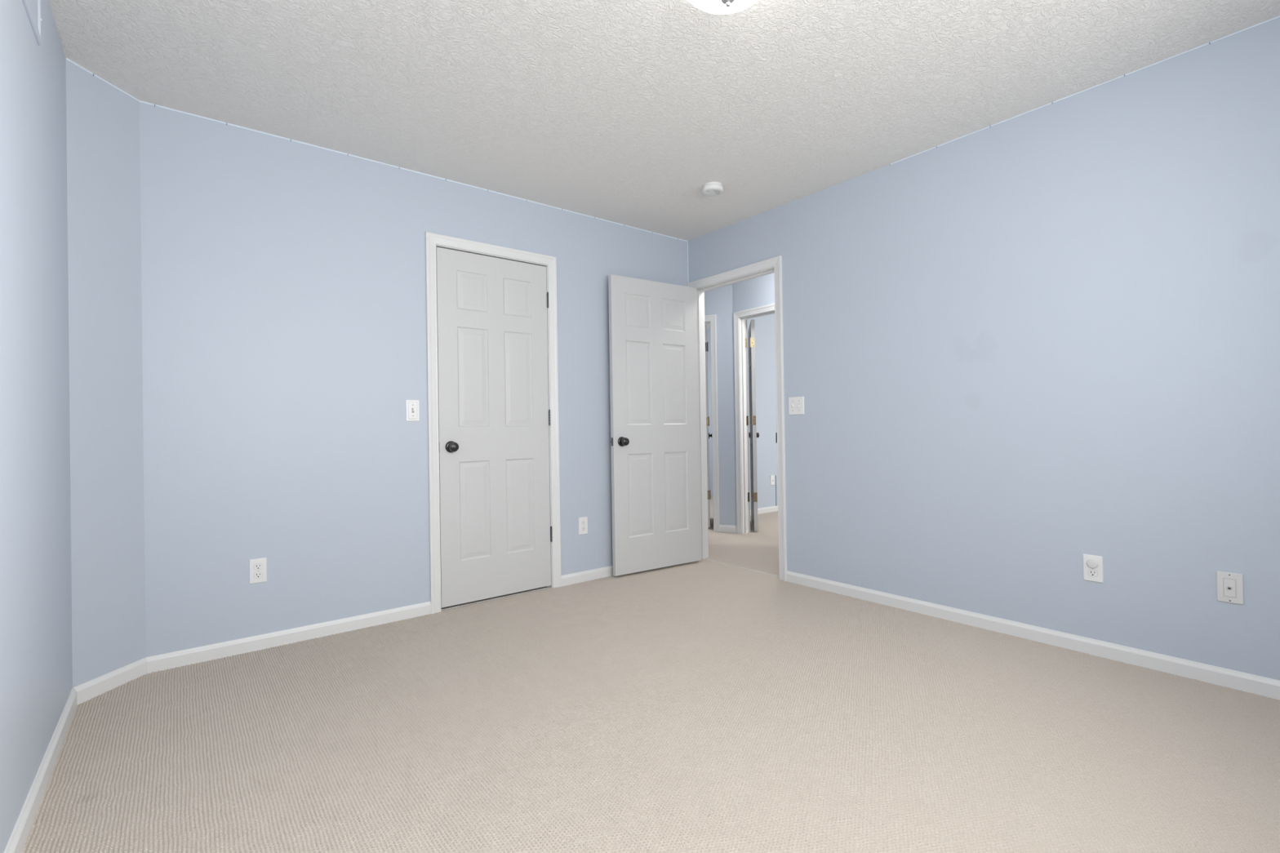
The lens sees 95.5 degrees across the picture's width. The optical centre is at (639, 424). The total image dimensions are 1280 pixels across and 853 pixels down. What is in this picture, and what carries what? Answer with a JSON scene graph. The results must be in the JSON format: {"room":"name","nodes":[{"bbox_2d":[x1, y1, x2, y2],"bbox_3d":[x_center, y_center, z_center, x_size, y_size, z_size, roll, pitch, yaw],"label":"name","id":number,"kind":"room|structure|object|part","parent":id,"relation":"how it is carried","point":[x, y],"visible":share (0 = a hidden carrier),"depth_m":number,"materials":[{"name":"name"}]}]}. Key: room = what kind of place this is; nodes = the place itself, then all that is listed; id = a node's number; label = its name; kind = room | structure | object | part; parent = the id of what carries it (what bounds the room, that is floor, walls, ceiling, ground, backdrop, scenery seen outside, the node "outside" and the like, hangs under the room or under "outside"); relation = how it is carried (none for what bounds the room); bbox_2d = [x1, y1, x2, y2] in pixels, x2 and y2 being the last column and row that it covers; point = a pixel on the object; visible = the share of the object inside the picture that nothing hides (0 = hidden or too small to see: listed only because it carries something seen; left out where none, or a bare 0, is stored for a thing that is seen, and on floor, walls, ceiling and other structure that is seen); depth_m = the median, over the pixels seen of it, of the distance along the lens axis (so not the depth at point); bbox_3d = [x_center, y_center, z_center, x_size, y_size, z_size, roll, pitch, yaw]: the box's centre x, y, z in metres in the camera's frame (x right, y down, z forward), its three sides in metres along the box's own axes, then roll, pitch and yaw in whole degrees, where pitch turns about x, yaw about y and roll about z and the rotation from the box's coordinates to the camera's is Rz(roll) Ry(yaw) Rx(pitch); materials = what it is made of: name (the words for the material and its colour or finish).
{"room":"empty bedroom","nodes":[
{"label":"empty bedroom","id":0,"kind":"room"},
{"bbox_2d":[0,0,72,852],"bbox_3d":[-1.076,-0.187,0.752,0.105,2.475,3.637,-1,0,-38],"label":"wall","id":1,"kind":"structure","parent":0,"point":[36,652],"depth_m":1.62,"materials":[{"name":"blue paint"}]},
{"bbox_2d":[22,0,41,45],"bbox_3d":[-1.636,-1.268,1.533,0.010,0.235,0.576,-1,0,-38],"label":"access panel","id":2,"kind":"object","parent":1,"relation":"attached to","point":[33,7],"visible":1,"depth_m":1.70,"materials":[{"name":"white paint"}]},
{"bbox_3d":[-1.638,-1.268,1.530,0.003,0.191,0.532,-1,0,-38],"label":"panel","id":3,"kind":"part","parent":2,"relation":"part of","materials":[{"name":"paint"}]},
{"bbox_2d":[66,59,146,687],"bbox_3d":[-2.212,-0.162,2.346,0.308,2.475,0.313,-1,0,-38],"label":"wall","id":4,"kind":"structure","parent":0,"point":[103,121],"depth_m":2.32,"materials":[{"name":"blue paint"}]},
{"bbox_2d":[66,57,139,102],"bbox_3d":[-2.157,-1.385,2.343,0.003,0.009,0.291,-1,0,6],"label":"caulk line","id":5,"kind":"structure","parent":4,"relation":"attached to","point":[67,59],"depth_m":2.33,"materials":[{"name":"white"}]},
{"bbox_2d":[4,601,431,852],"bbox_3d":[-0.557,0.994,1.331,1.406,0.069,3.720,-1,0,-38],"label":"baseboard","id":6,"kind":"structure","parent":4,"relation":"attached to","point":[85,691],"depth_m":2.51,"materials":[{"name":"white paint"}]},
{"bbox_2d":[139,102,688,657],"bbox_3d":[-0.920,-0.176,3.506,3.259,2.475,0.105,-1,0,-38],"label":"wall","id":7,"kind":"structure","parent":0,"point":[283,286],"depth_m":2.86,"materials":[{"name":"blue paint"}]},
{"bbox_2d":[248,557,266,584],"bbox_3d":[-1.792,0.684,2.727,0.070,0.114,0.007,-1,0,-38],"label":"power outlet","id":8,"kind":"object","parent":7,"relation":"attached to","point":[258,566],"visible":1,"depth_m":2.73,"materials":[{"name":"white plastic"}]},
{"bbox_2d":[253,572,262,578],"bbox_3d":[-1.790,0.704,2.725,0.036,0.027,0.002,-1,0,-38],"label":"receptacle","id":9,"kind":"object","parent":8,"relation":"attached to","point":[256,575],"depth_m":2.72,"materials":[{"name":"white plastic"}]},
{"bbox_2d":[253,563,262,569],"bbox_3d":[-1.791,0.664,2.725,0.036,0.027,0.002,-1,0,-38],"label":"receptacle","id":10,"kind":"object","parent":8,"relation":"attached to","point":[256,566],"depth_m":2.73,"materials":[{"name":"white plastic"}]},
{"bbox_2d":[405,400,419,421],"bbox_3d":[-1.238,-0.080,3.172,0.072,0.116,0.018,-1,0,-38],"label":"light switch","id":11,"kind":"object","parent":7,"relation":"attached to","point":[412,406],"visible":1,"depth_m":3.17,"materials":[{"name":"white plastic"}]},
{"bbox_3d":[-1.241,-0.080,3.175,0.049,0.096,0.005,-1,0,-38],"label":"raised panel","id":12,"kind":"part","parent":11,"relation":"part of","materials":[{"name":"white plastic"}]},
{"bbox_2d":[139,100,688,241],"bbox_3d":[-0.886,-1.400,3.485,3.209,0.009,0.003,-1,0,-38],"label":"caulk line","id":13,"kind":"structure","parent":7,"relation":"attached to","point":[141,101],"depth_m":3.08,"materials":[{"name":"white"}]},
{"bbox_2d":[425,231,561,613],"bbox_3d":[-0.888,-0.016,3.529,0.830,2.120,0.140,-1,0,-38],"label":"door frame","id":14,"kind":"structure","parent":7,"relation":"attached to","point":[433,241],"depth_m":3.33,"materials":[{"name":"white paint"}]},
{"bbox_2d":[435,247,552,608],"bbox_3d":[-0.845,0.009,3.480,0.713,2.032,0.099,-1,0,-38],"label":"door","id":15,"kind":"structure","parent":7,"relation":"in","point":[496,535],"depth_m":3.47,"materials":[{"name":"grey paint"}]},
{"bbox_3d":[-1.056,0.124,3.286,0.055,0.055,0.058,-1,0,-38],"label":"knob","id":16,"kind":"part","parent":15,"relation":"part of","materials":[{"name":"black metal"}]},
{"bbox_2d":[578,516,587,534],"bbox_3d":[-0.375,0.669,3.853,0.070,0.114,0.007,-1,0,-38],"label":"power outlet","id":17,"kind":"object","parent":7,"relation":"attached to","point":[583,522],"visible":1,"depth_m":3.85,"materials":[{"name":"white plastic"}]},
{"bbox_2d":[560,565,613,586],"bbox_3d":[-0.050,1.000,4.102,1.176,0.069,0.012,-1,0,-38],"label":"baseboard","id":18,"kind":"structure","parent":7,"relation":"attached to","point":[598,573],"depth_m":3.86,"materials":[{"name":"white paint"}]},
{"bbox_2d":[687,242,688,283],"bbox_3d":[0.370,-1.222,4.481,0.006,0.375,0.002,-1,0,-38],"label":"caulk line","id":19,"kind":"structure","parent":7,"relation":"attached to","point":[687,242],"depth_m":4.48,"materials":[{"name":"white"}]},
{"bbox_2d":[22,495,1279,852],"bbox_3d":[0.924,1.025,4.948,8.600,0.016,7.900,-1,0,-38],"label":"floor","id":20,"kind":"structure","parent":0,"point":[706,705],"depth_m":1.89,"materials":[{"name":"beige carpet"}]},
{"bbox_2d":[48,0,1279,328],"bbox_3d":[0.893,-1.485,5.030,8.900,0.120,8.200,-1,0,-38],"label":"ceiling","id":21,"kind":"structure","parent":0,"point":[622,112],"depth_m":2.36,"materials":[{"name":"white paint"}]},
{"bbox_2d":[702,182,723,195],"bbox_3d":[0.432,-1.405,3.465,0.125,0.041,0.125,-1,0,16],"label":"smoke detector","id":22,"kind":"object","parent":21,"relation":"attached to","point":[710,188],"visible":1,"depth_m":3.43,"materials":[{"name":"white plastic"}]},
{"bbox_2d":[688,0,758,14],"bbox_3d":[0.270,-1.358,1.786,0.306,0.145,0.306,-1,0,-38],"label":"ceiling light","id":23,"kind":"object","parent":21,"relation":"attached to","point":[713,6],"visible":1,"depth_m":1.84,"materials":[{"name":"white glass"}]},
{"bbox_2d":[706,328,712,496],"bbox_3d":[1.486,-0.205,5.348,3.400,2.475,7.405,-1,0,-38],"label":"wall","id":24,"kind":"structure","parent":0,"point":[709,397],"depth_m":8.50,"materials":[{"name":"blue paint"}]},
{"bbox_2d":[704,284,736,525],"bbox_3d":[0.116,-0.181,5.936,1.750,2.475,0.105,-1,0,24],"label":"wall","id":25,"kind":"structure","parent":0,"point":[717,301],"depth_m":5.57,"materials":[{"name":"blue paint"}]},
{"bbox_2d":[704,324,711,527],"bbox_3d":[0.700,0.010,6.087,0.162,2.005,0.689,-1,0,7],"label":"door","id":26,"kind":"structure","parent":25,"relation":"in","point":[708,435],"depth_m":5.75,"materials":[{"name":"grey paint"}]},
{"bbox_2d":[704,314,719,531],"bbox_3d":[0.392,-0.011,5.816,0.833,2.094,0.140,-1,0,24],"label":"door frame","id":27,"kind":"structure","parent":25,"relation":"attached to","point":[708,319],"depth_m":5.60,"materials":[{"name":"white paint"}]},
{"bbox_2d":[719,524,737,533],"bbox_3d":[0.848,0.993,5.555,0.180,0.069,0.020,-1,0,26],"label":"baseboard","id":28,"kind":"structure","parent":25,"relation":"attached to","point":[722,528],"depth_m":5.55,"materials":[{"name":"white paint"}]},
{"bbox_2d":[732,272,774,525],"bbox_3d":[2.199,-0.223,3.985,0.105,2.475,4.173,-1,0,-38],"label":"wall","id":29,"kind":"structure","parent":0,"point":[758,291],"depth_m":5.36,"materials":[{"name":"blue paint"}]},
{"bbox_2d":[747,319,759,530],"bbox_3d":[1.137,0.002,5.858,0.162,2.005,0.719,-1,0,8],"label":"door","id":30,"kind":"structure","parent":29,"relation":"in","point":[753,434],"depth_m":5.51,"materials":[{"name":"grey paint"}]},
{"bbox_2d":[733,303,774,533],"bbox_3d":[1.230,-0.027,5.207,0.140,2.094,0.885,-1,0,-38],"label":"door frame","id":31,"kind":"structure","parent":29,"relation":"attached to","point":[740,318],"depth_m":5.49,"materials":[{"name":"white paint"}]},
{"bbox_2d":[746,313,777,509],"bbox_3d":[2.113,-0.205,7.373,2.898,2.475,0.105,-1,0,-38],"label":"wall","id":32,"kind":"structure","parent":0,"point":[765,330],"depth_m":6.79,"materials":[{"name":"blue paint"}]},
{"bbox_2d":[750,505,777,515],"bbox_3d":[1.962,0.985,7.098,0.433,0.064,3.475,-1,0,43],"label":"baseboard","id":33,"kind":"structure","parent":32,"relation":"attached to","point":[767,509],"depth_m":6.77,"materials":[{"name":"white paint"}]},
{"bbox_2d":[769,475,774,484],"bbox_3d":[1.561,0.650,6.844,0.070,0.114,0.014,-1,0,-38],"label":"wall plate","id":34,"kind":"object","parent":32,"relation":"attached to","point":[771,477],"visible":1,"depth_m":6.84,"materials":[{"name":"white plastic"}]},
{"bbox_2d":[775,475,776,506],"bbox_3d":[1.612,0.778,6.887,0.008,0.362,0.006,-1,0,-38],"label":"wall strip","id":35,"kind":"object","parent":32,"relation":"attached to","point":[775,475],"visible":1,"depth_m":6.88,"materials":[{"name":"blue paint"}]},
{"bbox_2d":[688,17,1279,680],"bbox_3d":[0.841,-0.202,3.993,0.105,2.475,6.325,-1,0,-38],"label":"wall","id":36,"kind":"structure","parent":0,"point":[1019,348],"depth_m":2.59,"materials":[{"name":"blue paint"}]},
{"bbox_2d":[687,255,786,581],"bbox_3d":[0.707,-0.038,4.165,0.140,2.120,0.887,-1,0,-38],"label":"door frame","id":37,"kind":"structure","parent":36,"relation":"attached to","point":[771,265],"depth_m":4.00,"materials":[{"name":"white paint"}]},
{"bbox_2d":[608,274,700,576],"bbox_3d":[0.124,-0.004,4.130,0.769,2.032,0.144,-1,0,-35],"label":"door","id":38,"kind":"structure","parent":37,"relation":"attached to","point":[653,325],"depth_m":4.10,"materials":[{"name":"grey paint"}]},
{"bbox_3d":[-0.104,0.112,3.920,0.055,0.055,0.058,-1,0,-35],"label":"knob","id":39,"kind":"part","parent":38,"relation":"part of","materials":[{"name":"black metal"}]},
{"bbox_2d":[788,396,804,414],"bbox_3d":[0.993,-0.123,3.706,0.016,0.114,0.116,-1,0,-38],"label":"double light switch","id":40,"kind":"object","parent":36,"relation":"attached to","point":[796,404],"visible":1,"depth_m":3.71,"materials":[{"name":"white plastic"}]},
{"bbox_2d":[786,570,1279,699],"bbox_3d":[1.834,0.963,2.667,0.012,0.069,2.834,-1,0,-38],"label":"baseboard","id":41,"kind":"structure","parent":36,"relation":"attached to","point":[1237,680],"depth_m":2.58,"materials":[{"name":"white paint"}]},
{"bbox_2d":[888,15,1279,165],"bbox_3d":[2.029,-1.452,2.394,0.003,0.006,2.100,-1,0,-38],"label":"caulk line","id":42,"kind":"structure","parent":36,"relation":"attached to","point":[1210,42],"depth_m":2.46,"materials":[{"name":"white"}]},
{"bbox_2d":[1082,554,1103,582],"bbox_3d":[1.954,0.620,2.509,0.014,0.114,0.070,-1,0,-38],"label":"power outlet","id":43,"kind":"object","parent":36,"relation":"attached to","point":[1095,575],"depth_m":2.51,"materials":[{"name":"white plastic"}]},
{"bbox_3d":[1.952,0.599,2.508,0.008,0.040,0.040,-1,0,-38],"label":"outlet cap","id":44,"kind":"part","parent":43,"relation":"part of","materials":[{"name":"white plastic"}]},
{"bbox_2d":[1088,569,1097,577],"bbox_3d":[1.955,0.640,2.510,0.002,0.027,0.036,-1,0,-38],"label":"receptacle","id":45,"kind":"object","parent":43,"relation":"attached to","point":[1091,573],"depth_m":2.51,"materials":[{"name":"white plastic"}]},
{"bbox_2d":[1216,570,1244,604],"bbox_3d":[2.213,0.612,2.181,0.017,0.114,0.072,-1,0,-38],"label":"cable wall plate","id":46,"kind":"object","parent":36,"relation":"attached to","point":[1229,586],"visible":1,"depth_m":2.18,"materials":[{"name":"white plastic"}]}
]}

